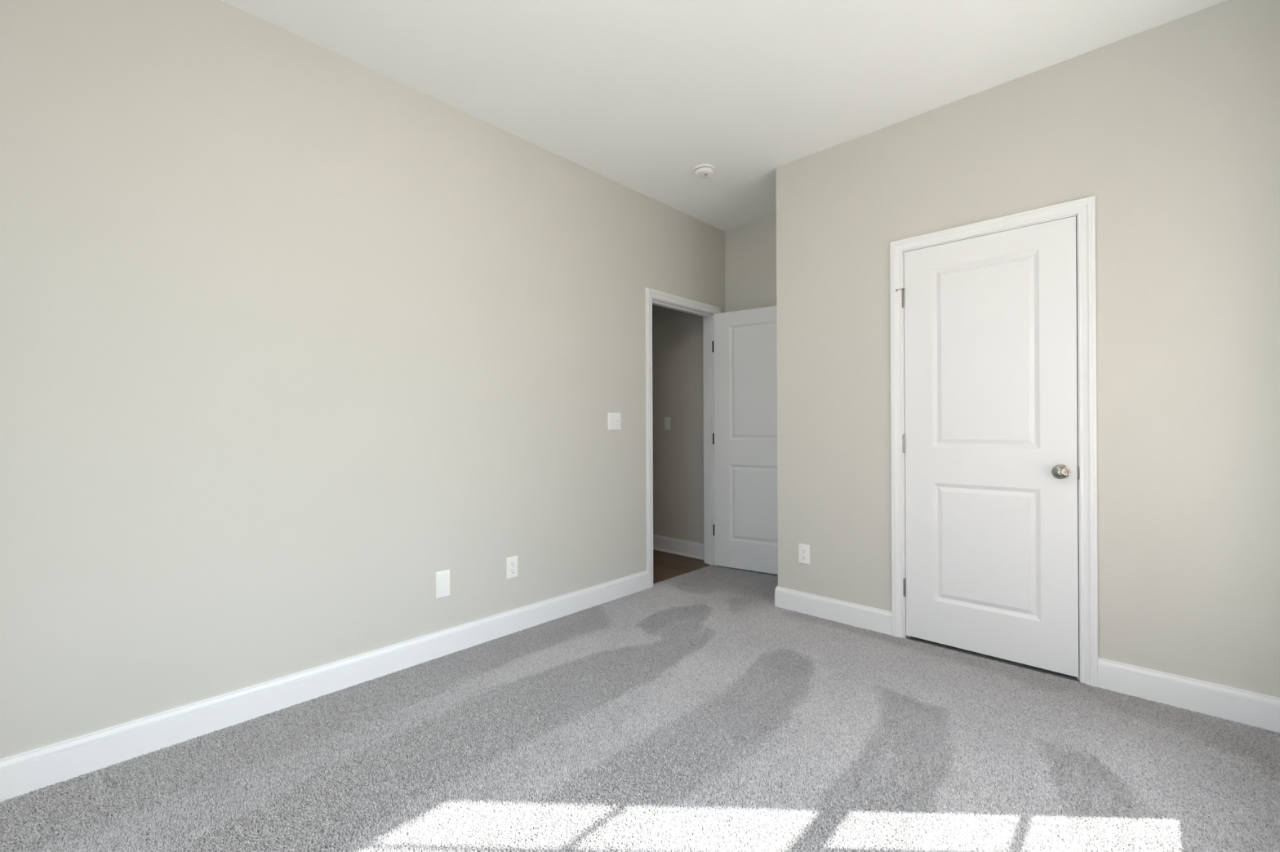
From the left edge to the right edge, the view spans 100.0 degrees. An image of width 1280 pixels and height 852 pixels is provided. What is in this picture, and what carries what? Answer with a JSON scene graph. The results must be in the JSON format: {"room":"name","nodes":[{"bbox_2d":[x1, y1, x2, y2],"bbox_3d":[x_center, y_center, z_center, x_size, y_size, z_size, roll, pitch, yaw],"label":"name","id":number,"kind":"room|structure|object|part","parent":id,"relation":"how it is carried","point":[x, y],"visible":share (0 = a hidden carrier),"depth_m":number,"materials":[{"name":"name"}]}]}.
{"room":"empty bedroom","nodes":[
{"label":"empty bedroom","id":0,"kind":"room"},
{"bbox_2d":[0,0,724,759],"bbox_3d":[-0.926,-0.184,2.789,0.115,2.843,4.648,0,0,43],"label":"wall","id":1,"kind":"structure","parent":0,"point":[296,336],"depth_m":2.12,"materials":[{"name":"paint"}]},
{"bbox_2d":[0,570,648,802],"bbox_3d":[-1.207,1.073,2.389,0.014,0.131,3.675,0,0,43],"label":"baseboard","id":2,"kind":"structure","parent":1,"relation":"attached to","point":[20,774],"depth_m":2.10,"materials":[{"name":"wood"}]},
{"bbox_2d":[435,569,449,599],"bbox_3d":[-0.972,0.780,2.647,0.006,0.130,0.074,0,0,43],"label":"blank plate","id":3,"kind":"object","parent":1,"relation":"attached to","point":[442,578],"visible":1,"depth_m":2.64,"materials":[{"name":"white plastic"}]},
{"bbox_2d":[506,555,517,579],"bbox_3d":[-0.698,0.775,2.937,0.007,0.116,0.072,0,0,43],"label":"wall outlet","id":4,"kind":"object","parent":1,"relation":"attached to","point":[511,562],"visible":1,"depth_m":2.93,"materials":[{"name":"white plastic"}]},
{"bbox_2d":[510,568,515,573],"bbox_3d":[-0.696,0.794,2.935,0.003,0.028,0.034,0,0,43],"label":"receptacle","id":5,"kind":"object","parent":4,"relation":"attached to","point":[512,570],"depth_m":2.93,"materials":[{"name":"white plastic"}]},
{"bbox_2d":[510,561,515,567],"bbox_3d":[-0.697,0.755,2.935,0.003,0.028,0.034,0,0,43],"label":"receptacle","id":6,"kind":"object","parent":4,"relation":"attached to","point":[512,563],"depth_m":2.93,"materials":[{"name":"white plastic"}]},
{"bbox_2d":[608,412,621,430],"bbox_3d":[-0.162,-0.030,3.504,0.016,0.114,0.116,0,0,43],"label":"light switch","id":7,"kind":"object","parent":1,"relation":"attached to","point":[614,419],"visible":1,"depth_m":3.50,"materials":[{"name":"white plastic"}]},
{"bbox_2d":[645,287,720,588],"bbox_3d":[0.307,0.087,4.097,0.151,2.096,0.891,0,0,43],"label":"door frame","id":8,"kind":"structure","parent":1,"relation":"attached to","point":[655,297],"depth_m":4.24,"materials":[{"name":"wood"}]},
{"bbox_3d":[0.258,0.087,4.143,0.018,2.096,0.891,0,0,43],"label":"casing","id":9,"kind":"part","parent":8,"relation":"part of","materials":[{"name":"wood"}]},
{"bbox_2d":[4,549,1254,851],"bbox_3d":[-0.358,1.181,2.257,4.530,0.106,4.648,0,0,43],"label":"floor","id":10,"kind":"structure","parent":0,"point":[926,642],"depth_m":2.72,"materials":[{"name":"wood"}]},
{"bbox_2d":[0,564,1279,851],"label":"carpet","id":11,"kind":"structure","parent":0,"point":[734,621],"depth_m":1.80,"materials":[{"name":"grey carpet"}]},
{"bbox_2d":[652,216,776,543],"bbox_3d":[1.316,-0.192,3.927,4.690,2.843,0.158,0,0,43],"label":"wall","id":12,"kind":"structure","parent":0,"point":[677,366],"depth_m":4.67,"materials":[{"name":"paint"}]},
{"bbox_2d":[664,417,670,430],"bbox_3d":[0.241,-0.022,4.819,0.072,0.114,0.016,0,0,43],"label":"light switch","id":13,"kind":"object","parent":12,"relation":"attached to","point":[667,420],"visible":1,"depth_m":4.82,"materials":[{"name":"white plastic"}]},
{"bbox_2d":[653,534,704,559],"bbox_3d":[0.091,1.065,4.956,1.385,0.131,0.027,0,0,43],"label":"baseboard","id":14,"kind":"structure","parent":12,"relation":"attached to","point":[667,544],"depth_m":4.71,"materials":[{"name":"wood"}]},
{"bbox_2d":[712,306,777,574],"bbox_3d":[0.906,0.106,4.110,0.795,2.009,0.153,0,0,33],"label":"door","id":15,"kind":"structure","parent":12,"relation":"in","point":[744,343],"depth_m":4.14,"materials":[{"name":"wood"}]},
{"bbox_2d":[221,0,1226,231],"bbox_3d":[-0.344,-1.669,2.210,4.740,0.120,4.928,0,0,43],"label":"ceiling","id":16,"kind":"structure","parent":0,"point":[638,95],"depth_m":2.38,"materials":[{"name":"paint"}]},
{"bbox_2d":[693,164,715,178],"bbox_3d":[0.403,-1.589,3.364,0.132,0.042,0.132,0,0,43],"label":"smoke detector","id":17,"kind":"object","parent":16,"relation":"attached to","point":[703,171],"visible":1,"depth_m":3.33,"materials":[{"name":"white plastic"}]},
{"bbox_2d":[776,0,1279,697],"bbox_3d":[1.866,-0.196,2.872,2.122,2.843,0.698,0,0,43],"label":"wall","id":18,"kind":"structure","parent":0,"point":[1172,127],"depth_m":2.23,"materials":[{"name":"paint"}]},
{"bbox_2d":[798,543,809,564],"bbox_3d":[0.984,0.769,3.221,0.072,0.116,0.007,0,0,43],"label":"wall outlet","id":19,"kind":"object","parent":18,"relation":"attached to","point":[803,549],"visible":1,"depth_m":3.22,"materials":[{"name":"white plastic"}]},
{"bbox_2d":[800,555,806,559],"bbox_3d":[0.983,0.789,3.220,0.034,0.028,0.003,0,0,43],"label":"receptacle","id":20,"kind":"object","parent":19,"relation":"attached to","point":[802,557],"depth_m":3.22,"materials":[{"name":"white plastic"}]},
{"bbox_2d":[800,548,806,553],"bbox_3d":[0.983,0.750,3.220,0.034,0.028,0.003,0,0,43],"label":"receptacle","id":21,"kind":"object","parent":19,"relation":"attached to","point":[802,550],"depth_m":3.22,"materials":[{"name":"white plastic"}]},
{"bbox_2d":[774,586,892,635],"bbox_3d":[1.337,1.063,3.364,0.696,0.131,0.712,0,0,43],"label":"baseboard","id":22,"kind":"structure","parent":18,"relation":"attached to","point":[879,620],"depth_m":3.08,"materials":[{"name":"wood"}]},
{"bbox_2d":[895,216,1079,677],"bbox_3d":[1.655,0.092,2.617,0.745,2.021,0.153,0,0,43],"label":"door","id":23,"kind":"structure","parent":18,"relation":"in","point":[990,440],"depth_m":2.56,"materials":[{"name":"wood"}]},
{"bbox_3d":[1.853,0.203,2.366,0.065,0.065,0.059,0,0,43],"label":"knob","id":24,"kind":"part","parent":23,"relation":"part of","materials":[{"name":"silver metal"}]},
{"bbox_2d":[889,195,1097,687],"bbox_3d":[1.690,0.071,2.627,0.838,2.110,0.133,0,0,43],"label":"door frame","id":25,"kind":"structure","parent":18,"relation":"attached to","point":[1084,209],"depth_m":2.34,"materials":[{"name":"wood"}]},
{"bbox_3d":[1.921,0.204,2.352,0.006,0.057,0.035,0,0,33],"label":"strike plate","id":26,"kind":"part","parent":25,"relation":"part of","materials":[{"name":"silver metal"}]},
{"bbox_2d":[1097,657,1279,733],"bbox_3d":[2.181,1.057,2.090,0.604,0.131,0.014,0,0,43],"label":"baseboard","id":27,"kind":"structure","parent":18,"relation":"attached to","point":[1251,708],"depth_m":2.10,"materials":[{"name":"wood"}]}
]}

